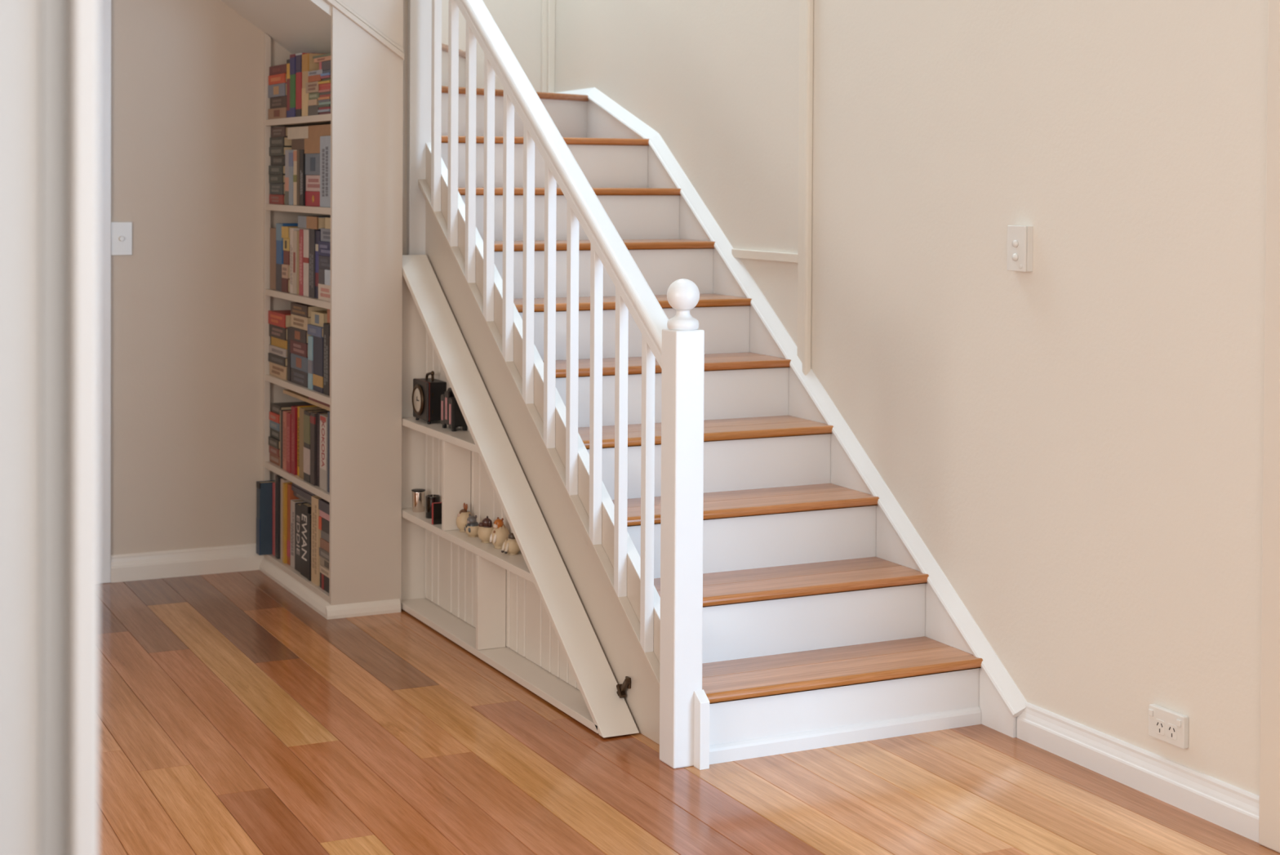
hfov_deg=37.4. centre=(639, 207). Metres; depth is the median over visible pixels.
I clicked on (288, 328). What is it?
book
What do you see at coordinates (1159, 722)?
socket
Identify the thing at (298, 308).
book
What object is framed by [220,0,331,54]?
ceiling
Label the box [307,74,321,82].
book
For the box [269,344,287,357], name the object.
book
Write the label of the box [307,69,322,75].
book
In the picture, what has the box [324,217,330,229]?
book
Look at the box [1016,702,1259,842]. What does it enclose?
baseboard
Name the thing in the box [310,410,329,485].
book
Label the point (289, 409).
book
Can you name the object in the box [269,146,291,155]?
book
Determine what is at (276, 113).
picture
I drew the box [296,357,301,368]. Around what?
picture
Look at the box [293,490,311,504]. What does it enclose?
book
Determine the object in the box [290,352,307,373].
book
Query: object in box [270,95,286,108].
book
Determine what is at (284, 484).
book
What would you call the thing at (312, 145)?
book
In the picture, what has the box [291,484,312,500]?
book
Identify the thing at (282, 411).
book
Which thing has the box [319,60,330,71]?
book
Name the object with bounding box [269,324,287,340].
book
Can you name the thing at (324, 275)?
book
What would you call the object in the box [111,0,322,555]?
wall
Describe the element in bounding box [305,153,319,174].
book
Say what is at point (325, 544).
book
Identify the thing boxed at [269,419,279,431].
book
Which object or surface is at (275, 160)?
book
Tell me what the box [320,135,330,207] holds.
book
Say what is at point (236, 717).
floor
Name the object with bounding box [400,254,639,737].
shelf unit
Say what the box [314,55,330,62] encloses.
book
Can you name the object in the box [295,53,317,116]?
book
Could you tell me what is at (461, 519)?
figurine
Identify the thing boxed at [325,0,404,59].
trim
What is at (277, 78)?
book
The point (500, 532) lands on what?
figurine
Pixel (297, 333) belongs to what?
picture
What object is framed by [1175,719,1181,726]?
rocker switch
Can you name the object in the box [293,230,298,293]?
book
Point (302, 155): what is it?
book
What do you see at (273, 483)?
book
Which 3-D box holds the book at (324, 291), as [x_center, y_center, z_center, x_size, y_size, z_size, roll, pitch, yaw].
[-0.948,0.276,6.136,0.152,0.052,0.160,0,1,-26]
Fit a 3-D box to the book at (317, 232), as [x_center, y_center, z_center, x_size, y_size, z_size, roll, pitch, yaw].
[-0.992,0.188,6.239,0.147,0.223,0.049,0,1,-26]
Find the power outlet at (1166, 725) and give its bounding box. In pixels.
[1148,703,1188,748]
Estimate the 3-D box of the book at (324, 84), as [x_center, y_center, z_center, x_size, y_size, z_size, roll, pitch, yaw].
[-0.962,-0.395,6.130,0.124,0.009,0.128,0,1,-26]
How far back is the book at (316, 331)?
6.20 m
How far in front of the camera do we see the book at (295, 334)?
6.37 m
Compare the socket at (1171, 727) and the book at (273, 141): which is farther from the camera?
the book at (273, 141)
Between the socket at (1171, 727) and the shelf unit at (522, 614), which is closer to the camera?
the socket at (1171, 727)
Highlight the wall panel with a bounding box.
[323,0,403,604]
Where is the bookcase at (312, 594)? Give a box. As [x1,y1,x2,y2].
[259,33,330,617]
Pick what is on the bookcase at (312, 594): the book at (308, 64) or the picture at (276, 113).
the book at (308, 64)
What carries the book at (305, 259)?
on the bookcase at (312, 594)
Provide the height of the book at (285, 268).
0.047 m
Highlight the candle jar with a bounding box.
[425,493,439,518]
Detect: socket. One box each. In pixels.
[1155,718,1164,735]
[1167,723,1177,739]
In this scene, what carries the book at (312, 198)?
on the bookcase at (312, 594)
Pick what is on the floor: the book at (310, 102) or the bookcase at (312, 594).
the bookcase at (312, 594)
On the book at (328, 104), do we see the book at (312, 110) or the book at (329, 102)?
the book at (329, 102)
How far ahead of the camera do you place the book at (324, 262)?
6.11 m
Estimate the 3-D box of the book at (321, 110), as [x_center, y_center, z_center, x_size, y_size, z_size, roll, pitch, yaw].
[-0.972,-0.311,6.123,0.110,0.008,0.123,0,1,-26]
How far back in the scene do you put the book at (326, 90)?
6.09 m
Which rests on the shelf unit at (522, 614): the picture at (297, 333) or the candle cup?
the candle cup
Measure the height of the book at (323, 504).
0.033 m
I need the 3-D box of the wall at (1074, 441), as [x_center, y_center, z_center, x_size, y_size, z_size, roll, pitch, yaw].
[0.551,-1.157,5.727,0.100,4.950,4.043,0,1,-26]
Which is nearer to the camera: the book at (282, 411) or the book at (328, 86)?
the book at (328, 86)
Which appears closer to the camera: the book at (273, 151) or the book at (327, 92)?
the book at (327, 92)
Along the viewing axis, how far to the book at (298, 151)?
6.38 m
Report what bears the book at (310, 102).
on the book at (312, 110)
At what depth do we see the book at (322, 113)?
6.09 m
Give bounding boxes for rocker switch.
[1148,708,1153,715]
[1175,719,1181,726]
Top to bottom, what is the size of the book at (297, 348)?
0.046 m
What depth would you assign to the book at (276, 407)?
6.69 m
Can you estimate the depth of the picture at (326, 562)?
6.10 m
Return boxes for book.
[256,480,275,555]
[267,83,286,97]
[267,106,286,119]
[268,73,286,84]
[268,165,284,174]
[268,310,291,328]
[268,352,287,366]
[268,435,279,448]
[269,63,286,75]
[269,137,291,146]
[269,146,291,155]
[269,174,284,182]
[269,182,284,195]
[269,194,284,204]
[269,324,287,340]
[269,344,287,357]
[269,361,287,380]
[269,411,279,423]
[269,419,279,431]
[269,444,279,457]
[269,452,279,466]
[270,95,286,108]
[270,227,275,289]
[270,427,279,439]
[271,126,295,137]
[271,155,284,165]
[271,336,287,349]
[271,401,313,414]
[272,482,275,555]
[275,222,297,291]
[275,474,278,510]
[275,475,283,559]
[280,408,289,466]
[280,408,291,468]
[280,477,290,559]
[281,226,297,238]
[281,263,289,278]
[281,277,289,293]
[282,410,291,471]
[282,481,292,563]
[283,238,289,250]
[283,250,289,264]
[283,389,329,410]
[284,149,290,204]
[286,59,289,117]
[286,412,291,472]
[286,483,299,564]
[287,124,330,139]
[287,327,290,381]
[288,150,293,204]
[289,53,295,117]
[289,227,308,293]
[289,326,311,343]
[289,339,307,357]
[290,302,327,317]
[290,314,311,330]
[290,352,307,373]
[290,367,307,387]
[290,498,305,568]
[291,137,319,153]
[291,404,315,475]
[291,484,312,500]
[292,482,316,495]
[293,150,297,205]
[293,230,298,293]
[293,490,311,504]
[294,502,302,572]
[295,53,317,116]
[297,150,299,205]
[297,215,330,229]
[297,230,299,294]
[297,405,317,475]
[298,229,303,295]
[298,406,323,479]
[299,150,319,205]
[300,502,311,578]
[302,53,324,116]
[302,229,308,296]
[303,408,328,483]
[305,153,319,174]
[305,191,319,206]
[306,80,319,93]
[306,174,319,191]
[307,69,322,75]
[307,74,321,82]
[307,98,319,106]
[307,105,319,115]
[307,324,323,337]
[307,335,313,389]
[307,512,311,580]
[308,92,319,99]
[308,228,320,297]
[308,396,329,407]
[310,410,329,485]
[311,310,328,327]
[311,495,322,586]
[312,53,330,58]
[312,335,323,393]
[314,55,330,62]
[315,230,320,298]
[316,411,327,486]
[317,72,330,76]
[317,80,330,84]
[317,96,330,100]
[317,109,330,112]
[318,88,330,93]
[318,98,330,102]
[318,103,330,107]
[318,240,330,257]
[318,255,330,270]
[318,268,330,285]
[318,283,330,301]
[318,498,329,515]
[318,515,329,534]
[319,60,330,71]
[319,77,330,81]
[319,82,330,87]
[319,85,330,90]
[319,91,330,95]
[319,101,330,105]
[319,106,330,110]
[319,111,330,115]
[319,509,329,521]
[319,546,329,561]
[320,75,330,79]
[320,93,330,97]
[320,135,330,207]
[320,227,330,242]
[320,413,327,491]
[320,529,329,542]
[320,537,329,552]
[320,555,329,569]
[320,564,328,577]
[320,572,328,592]
[322,70,330,73]
[323,323,329,395]
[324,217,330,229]
[327,308,329,323]
[327,411,329,492]
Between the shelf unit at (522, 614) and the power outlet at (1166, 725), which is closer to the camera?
the power outlet at (1166, 725)
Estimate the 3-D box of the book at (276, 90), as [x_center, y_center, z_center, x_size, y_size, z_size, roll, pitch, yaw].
[-1.225,-0.409,6.642,0.108,0.044,0.218,0,1,-26]
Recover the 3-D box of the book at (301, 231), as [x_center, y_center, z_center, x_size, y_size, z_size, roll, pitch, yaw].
[-1.073,0.185,6.405,0.155,0.222,0.042,0,1,-26]
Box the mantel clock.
[412,370,446,423]
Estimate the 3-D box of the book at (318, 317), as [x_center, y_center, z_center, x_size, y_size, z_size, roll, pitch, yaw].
[-0.996,0.367,6.247,0.147,0.045,0.146,0,1,-26]
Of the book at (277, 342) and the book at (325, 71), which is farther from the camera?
the book at (277, 342)
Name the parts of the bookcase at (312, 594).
shelf, shelf, shelf, shelf, shelf, shelf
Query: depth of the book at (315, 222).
6.25 m
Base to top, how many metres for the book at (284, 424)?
0.203 m
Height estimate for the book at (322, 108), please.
0.008 m
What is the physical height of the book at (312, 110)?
0.032 m
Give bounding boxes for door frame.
[64,0,99,854]
[98,0,111,583]
[1258,0,1279,852]
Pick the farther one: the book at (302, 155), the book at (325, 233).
the book at (302, 155)
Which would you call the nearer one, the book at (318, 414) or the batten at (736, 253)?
the batten at (736, 253)
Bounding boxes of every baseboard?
[111,542,263,582]
[325,598,400,619]
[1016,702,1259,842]
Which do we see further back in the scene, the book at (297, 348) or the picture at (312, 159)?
the book at (297, 348)
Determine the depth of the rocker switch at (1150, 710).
4.32 m
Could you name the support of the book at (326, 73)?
on the book at (326, 76)
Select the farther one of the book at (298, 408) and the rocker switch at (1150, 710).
the book at (298, 408)
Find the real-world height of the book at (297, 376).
0.050 m
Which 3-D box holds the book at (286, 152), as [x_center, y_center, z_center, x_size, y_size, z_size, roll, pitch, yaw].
[-1.148,-0.103,6.544,0.149,0.189,0.061,0,1,-26]
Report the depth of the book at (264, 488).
6.70 m
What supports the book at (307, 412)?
on the bookcase at (312, 594)
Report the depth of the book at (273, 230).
6.68 m
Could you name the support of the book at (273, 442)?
on the book at (273, 450)
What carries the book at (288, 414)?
on the bookcase at (312, 594)
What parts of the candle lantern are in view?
pink pane, pane frame, pink pane, pane frame, pink pane, pane frame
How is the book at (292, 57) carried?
on the bookcase at (312, 594)
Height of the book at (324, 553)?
0.027 m
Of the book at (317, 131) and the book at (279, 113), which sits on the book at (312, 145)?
the book at (317, 131)
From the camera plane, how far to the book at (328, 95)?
6.10 m
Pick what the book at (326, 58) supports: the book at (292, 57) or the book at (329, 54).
the book at (329, 54)
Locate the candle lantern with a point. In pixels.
(451, 415)
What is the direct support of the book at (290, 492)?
on the bookcase at (312, 594)
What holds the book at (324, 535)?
on the book at (325, 544)
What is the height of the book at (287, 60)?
0.199 m
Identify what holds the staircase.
on the floor
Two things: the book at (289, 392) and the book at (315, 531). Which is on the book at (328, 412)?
the book at (289, 392)
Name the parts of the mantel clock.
plate, red trim, carry handle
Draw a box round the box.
[431,502,441,524]
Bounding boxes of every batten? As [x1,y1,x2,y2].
[541,0,555,93]
[731,248,797,262]
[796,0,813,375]
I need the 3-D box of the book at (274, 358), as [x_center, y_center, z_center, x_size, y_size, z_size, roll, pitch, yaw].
[-1.218,0.534,6.661,0.129,0.030,0.214,0,1,-26]
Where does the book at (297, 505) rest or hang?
on the bookcase at (312, 594)
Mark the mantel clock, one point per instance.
(427, 392)
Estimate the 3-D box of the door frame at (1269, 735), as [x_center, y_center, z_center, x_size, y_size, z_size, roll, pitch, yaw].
[1.348,0.301,3.961,0.026,2.100,0.090,0,1,-26]
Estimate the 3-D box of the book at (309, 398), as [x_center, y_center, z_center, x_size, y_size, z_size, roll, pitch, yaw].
[-0.980,0.637,6.213,0.134,0.013,0.310,0,1,-26]
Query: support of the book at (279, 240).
on the bookcase at (312, 594)
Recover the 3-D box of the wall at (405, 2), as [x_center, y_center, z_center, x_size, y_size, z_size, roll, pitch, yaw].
[-0.827,-0.349,6.263,0.070,3.300,0.331,0,1,-26]
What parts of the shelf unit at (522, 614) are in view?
panel, shelf, shelf, board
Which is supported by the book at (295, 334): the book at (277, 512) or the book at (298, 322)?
the book at (298, 322)
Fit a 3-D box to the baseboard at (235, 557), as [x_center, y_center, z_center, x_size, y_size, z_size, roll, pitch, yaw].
[-1.581,1.245,6.639,0.545,0.092,0.018,0,1,-26]
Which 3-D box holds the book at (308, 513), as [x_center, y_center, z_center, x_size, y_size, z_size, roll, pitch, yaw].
[-1.022,1.127,6.313,0.171,0.221,0.027,0,1,-26]
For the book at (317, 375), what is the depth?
6.19 m
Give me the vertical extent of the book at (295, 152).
0.188 m
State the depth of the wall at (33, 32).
1.39 m
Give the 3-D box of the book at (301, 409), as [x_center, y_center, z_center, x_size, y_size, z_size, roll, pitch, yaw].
[-1.080,0.794,6.388,0.128,0.236,0.063,0,1,-26]
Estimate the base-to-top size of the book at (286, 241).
0.043 m
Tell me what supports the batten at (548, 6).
attached to the wall at (519, 21)
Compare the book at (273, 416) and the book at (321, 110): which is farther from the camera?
the book at (273, 416)
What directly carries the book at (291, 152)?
on the bookcase at (312, 594)
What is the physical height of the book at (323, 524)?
0.041 m
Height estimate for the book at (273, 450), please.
0.027 m
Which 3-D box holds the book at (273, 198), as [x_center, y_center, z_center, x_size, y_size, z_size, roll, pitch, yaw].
[-1.223,-0.028,6.668,0.123,0.034,0.185,0,1,-26]
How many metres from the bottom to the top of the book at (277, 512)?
0.288 m
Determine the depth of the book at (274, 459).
6.68 m
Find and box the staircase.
[406,0,1026,769]
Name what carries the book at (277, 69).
on the book at (277, 78)
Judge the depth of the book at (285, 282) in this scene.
6.52 m
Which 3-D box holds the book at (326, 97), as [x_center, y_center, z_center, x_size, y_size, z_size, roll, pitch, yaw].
[-0.968,-0.351,6.124,0.117,0.008,0.123,0,1,-26]
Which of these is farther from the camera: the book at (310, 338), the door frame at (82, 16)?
the book at (310, 338)
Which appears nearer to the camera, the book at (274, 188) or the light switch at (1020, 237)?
the light switch at (1020, 237)
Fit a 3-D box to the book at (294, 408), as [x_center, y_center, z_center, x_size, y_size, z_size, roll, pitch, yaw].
[-1.122,0.795,6.479,0.138,0.230,0.045,0,1,-26]
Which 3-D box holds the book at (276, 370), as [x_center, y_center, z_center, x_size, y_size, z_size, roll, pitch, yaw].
[-1.213,0.572,6.658,0.130,0.046,0.214,0,1,-26]
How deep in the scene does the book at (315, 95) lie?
6.21 m
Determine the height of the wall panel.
4.350 m
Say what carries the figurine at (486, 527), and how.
on the shelf unit at (522, 614)
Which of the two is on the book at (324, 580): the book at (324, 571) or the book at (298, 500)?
the book at (324, 571)
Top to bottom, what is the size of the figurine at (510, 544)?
0.061 m
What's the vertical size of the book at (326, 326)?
0.229 m
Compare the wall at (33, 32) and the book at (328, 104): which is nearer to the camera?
the wall at (33, 32)
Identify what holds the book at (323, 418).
on the bookcase at (312, 594)
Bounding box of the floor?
[98,569,1279,854]
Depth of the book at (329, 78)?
6.09 m
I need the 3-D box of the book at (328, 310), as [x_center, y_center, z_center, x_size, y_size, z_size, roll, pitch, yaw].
[-0.935,0.350,6.102,0.129,0.045,0.087,0,1,-26]
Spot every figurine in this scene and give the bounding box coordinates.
[456,502,471,532]
[464,513,479,537]
[477,515,493,542]
[489,516,509,548]
[501,532,519,555]
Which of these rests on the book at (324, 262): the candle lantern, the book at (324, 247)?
the book at (324, 247)
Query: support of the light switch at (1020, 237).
attached to the wall at (1074, 441)
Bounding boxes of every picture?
[273,85,279,94]
[273,110,279,116]
[294,330,300,339]
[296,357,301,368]
[310,157,315,171]
[315,314,319,324]
[324,560,328,568]
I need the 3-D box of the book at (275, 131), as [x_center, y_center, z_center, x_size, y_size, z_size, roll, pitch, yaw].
[-1.214,-0.264,6.668,0.128,0.034,0.181,0,1,-26]
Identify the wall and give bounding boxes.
[0,0,65,854]
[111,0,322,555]
[402,0,407,254]
[441,0,541,92]
[555,0,1267,795]
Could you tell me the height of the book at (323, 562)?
0.030 m
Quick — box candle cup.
[411,488,425,511]
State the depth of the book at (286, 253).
6.52 m
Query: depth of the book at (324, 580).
6.13 m
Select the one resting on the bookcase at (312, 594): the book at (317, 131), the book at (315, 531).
the book at (315, 531)
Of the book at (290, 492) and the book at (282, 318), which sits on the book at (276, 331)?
the book at (282, 318)
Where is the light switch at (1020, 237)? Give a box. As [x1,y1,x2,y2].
[1006,225,1033,271]
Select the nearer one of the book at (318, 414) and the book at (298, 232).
the book at (318, 414)
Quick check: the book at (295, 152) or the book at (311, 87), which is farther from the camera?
the book at (295, 152)
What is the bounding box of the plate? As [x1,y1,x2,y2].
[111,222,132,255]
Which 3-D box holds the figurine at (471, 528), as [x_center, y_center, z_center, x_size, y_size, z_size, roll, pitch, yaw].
[-0.500,0.955,5.680,0.057,0.067,0.055,0,1,-26]
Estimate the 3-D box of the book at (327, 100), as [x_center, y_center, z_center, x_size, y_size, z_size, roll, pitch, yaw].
[-0.967,-0.344,6.125,0.117,0.008,0.123,0,1,-26]
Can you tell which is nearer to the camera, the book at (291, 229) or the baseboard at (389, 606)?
the baseboard at (389, 606)
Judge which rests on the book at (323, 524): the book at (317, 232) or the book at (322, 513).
the book at (322, 513)
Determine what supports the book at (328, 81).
on the book at (324, 84)
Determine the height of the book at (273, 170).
0.031 m
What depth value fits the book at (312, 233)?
6.25 m
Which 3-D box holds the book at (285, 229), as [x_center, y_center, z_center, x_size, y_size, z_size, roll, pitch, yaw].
[-1.157,0.086,6.569,0.158,0.040,0.078,0,1,-26]
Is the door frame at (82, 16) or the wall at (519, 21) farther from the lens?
the wall at (519, 21)
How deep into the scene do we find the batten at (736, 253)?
5.92 m
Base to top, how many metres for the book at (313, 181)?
0.054 m
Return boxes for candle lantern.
[440,387,466,431]
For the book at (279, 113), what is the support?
on the bookcase at (312, 594)
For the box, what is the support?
on the shelf unit at (522, 614)
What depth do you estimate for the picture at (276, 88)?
6.62 m
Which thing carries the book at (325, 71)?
on the book at (326, 73)
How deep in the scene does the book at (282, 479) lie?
6.61 m
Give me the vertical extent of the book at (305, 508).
0.241 m
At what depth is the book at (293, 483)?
6.39 m
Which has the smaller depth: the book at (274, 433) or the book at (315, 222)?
the book at (315, 222)
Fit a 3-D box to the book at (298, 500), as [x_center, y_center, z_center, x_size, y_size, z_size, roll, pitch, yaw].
[-1.117,1.119,6.521,0.168,0.228,0.052,0,1,-26]
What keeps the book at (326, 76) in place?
on the book at (329, 78)
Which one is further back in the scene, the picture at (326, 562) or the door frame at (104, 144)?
the door frame at (104, 144)
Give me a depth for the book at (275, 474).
6.66 m
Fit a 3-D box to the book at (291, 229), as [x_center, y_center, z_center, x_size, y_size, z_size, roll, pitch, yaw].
[-1.126,0.183,6.510,0.151,0.223,0.040,0,1,-26]
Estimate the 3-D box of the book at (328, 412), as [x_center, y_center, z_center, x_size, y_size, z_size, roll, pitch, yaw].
[-0.941,0.788,6.111,0.132,0.258,0.034,0,1,-26]
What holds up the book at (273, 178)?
on the book at (274, 188)
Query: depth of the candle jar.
5.97 m
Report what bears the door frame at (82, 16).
attached to the wall at (33, 32)

